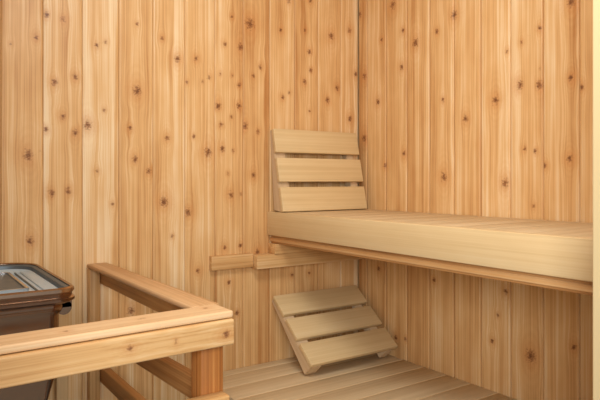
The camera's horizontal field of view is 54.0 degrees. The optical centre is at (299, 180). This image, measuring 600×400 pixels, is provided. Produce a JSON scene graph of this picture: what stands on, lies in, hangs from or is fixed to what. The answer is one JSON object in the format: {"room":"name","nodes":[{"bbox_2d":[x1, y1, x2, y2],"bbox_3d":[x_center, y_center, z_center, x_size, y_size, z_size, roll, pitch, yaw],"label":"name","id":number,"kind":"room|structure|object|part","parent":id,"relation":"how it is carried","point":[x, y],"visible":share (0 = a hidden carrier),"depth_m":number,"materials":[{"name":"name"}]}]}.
{"room":"sauna","nodes":[
{"label":"sauna","id":0,"kind":"room"},
{"bbox_2d":[0,0,358,399],"bbox_3d":[-0.496,0.065,1.748,1.810,2.000,0.040,0,0,-35],"label":"wall","id":1,"kind":"structure","parent":0,"point":[135,134],"depth_m":1.78,"materials":[{"name":"brown wood"}]},
{"bbox_2d":[209,253,252,270],"bbox_3d":[-0.221,0.264,1.902,0.151,0.045,0.019,0,0,-35],"label":"batten","id":2,"kind":"object","parent":1,"relation":"attached to","point":[244,260],"visible":1,"depth_m":1.89,"materials":[{"name":"brown wood"}]},
{"bbox_2d":[251,251,363,269],"bbox_3d":[0.038,0.269,2.065,0.460,0.045,0.044,0,0,-35],"label":"batten","id":3,"kind":"object","parent":1,"relation":"attached to","point":[264,260],"visible":0.64,"depth_m":2.00,"materials":[{"name":"brown wood"}]},
{"bbox_2d":[359,0,592,399],"bbox_3d":[0.611,0.065,1.686,0.040,2.000,1.320,0,0,-35],"label":"wall","id":4,"kind":"structure","parent":0,"point":[467,107],"depth_m":1.76,"materials":[{"name":"brown wood"}]},
{"bbox_2d":[267,209,592,295],"bbox_3d":[0.399,0.176,1.602,0.400,0.140,1.215,0,0,-35],"label":"bench","id":5,"kind":"object","parent":4,"relation":"attached to","point":[557,255],"visible":1,"depth_m":1.38,"materials":[{"name":"brown wood"}]},
{"bbox_2d":[270,129,366,211],"bbox_3d":[0.070,-0.034,2.063,0.363,0.280,0.088,0,0,-35],"label":"backrest","id":6,"kind":"object","parent":5,"relation":"on","point":[348,170],"visible":1,"depth_m":2.04,"materials":[{"name":"brown wood"}]},
{"bbox_3d":[0.245,0.200,1.496,0.006,0.015,1.215,0,0,-35],"label":"beam moulding","id":7,"kind":"part","parent":5,"relation":"part of","materials":[{"name":"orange wood"}]},
{"bbox_3d":[0.123,1.090,0.115,2.650,0.050,3.450,0,0,-35],"label":"floor","id":8,"kind":"structure","parent":0,"visible":0},
{"bbox_2d":[0,263,74,399],"bbox_3d":[-0.749,0.637,1.214,0.454,0.856,0.458,0,0,-35],"label":"heater","id":9,"kind":"object","parent":8,"relation":"on","point":[32,297],"visible":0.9,"depth_m":1.14,"materials":[{"name":"brown metal"}]},
{"bbox_3d":[-0.771,0.231,1.242,0.313,0.006,0.248,0,0,-35],"label":"plate","id":10,"kind":"part","parent":9,"relation":"part of","materials":[{"name":"grey metal"}]},
{"bbox_2d":[0,269,56,290],"bbox_3d":[-0.749,0.229,1.214,0.418,0.011,0.422,0,0,-35],"label":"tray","id":11,"kind":"object","parent":9,"relation":"on","point":[10,279],"depth_m":1.32,"materials":[{"name":"grey metal"}]},
{"bbox_3d":[-0.749,0.524,1.214,0.412,0.571,0.416,0,0,-35],"label":"casing","id":12,"kind":"part","parent":9,"relation":"part of","materials":[{"name":"brown metal"}]},
{"bbox_2d":[0,263,233,399],"bbox_3d":[-0.648,0.647,1.139,0.776,0.836,0.786,0,0,-35],"label":"guard rail","id":13,"kind":"object","parent":8,"relation":"on","point":[185,322],"visible":1,"depth_m":0.99,"materials":[{"name":"brown wood"}]},
{"bbox_3d":[-0.578,0.656,1.647,0.028,0.817,0.031,0,0,-35],"label":"post","id":14,"kind":"part","parent":13,"relation":"part of","materials":[{"name":"brown wood"}]},
{"bbox_3d":[-0.451,0.240,0.846,0.766,0.012,0.068,-1,0,-35],"label":"rail","id":15,"kind":"part","parent":13,"relation":"part of","materials":[{"name":"brown wood"}]},
{"bbox_3d":[-0.374,0.238,1.374,0.058,0.012,0.707,0,0,-35],"label":"rail","id":16,"kind":"part","parent":13,"relation":"part of","materials":[{"name":"beige wood"}]},
{"bbox_3d":[-0.167,0.657,1.057,0.043,0.816,0.043,0,0,-35],"label":"post","id":17,"kind":"part","parent":13,"relation":"part of","materials":[{"name":"brown wood"}]},
{"bbox_2d":[223,353,516,399],"bbox_3d":[0.295,0.840,1.530,0.653,0.450,1.215,0,0,-35],"label":"bench","id":18,"kind":"object","parent":8,"relation":"on","point":[367,377],"visible":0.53,"depth_m":1.78,"materials":[{"name":"brown wood"}]},
{"bbox_2d":[272,285,397,374],"bbox_3d":[0.118,0.500,2.005,0.363,0.218,0.237,0,0,-35],"label":"backrest","id":19,"kind":"object","parent":18,"relation":"on","point":[311,355],"visible":1,"depth_m":1.98,"materials":[{"name":"brown wood"}]},
{"bbox_3d":[0.730,0.065,1.027,0.515,2.000,0.100,0,0,-35],"label":"wall","id":20,"kind":"structure","parent":0,"visible":0},
{"bbox_2d":[593,0,599,399],"bbox_3d":[0.496,0.100,0.859,0.060,1.930,0.110,0,0,-35],"label":"trim","id":21,"kind":"structure","parent":20,"relation":"attached to","point":[596,3],"depth_m":0.88,"materials":[{"name":"brown wood"}]}
]}

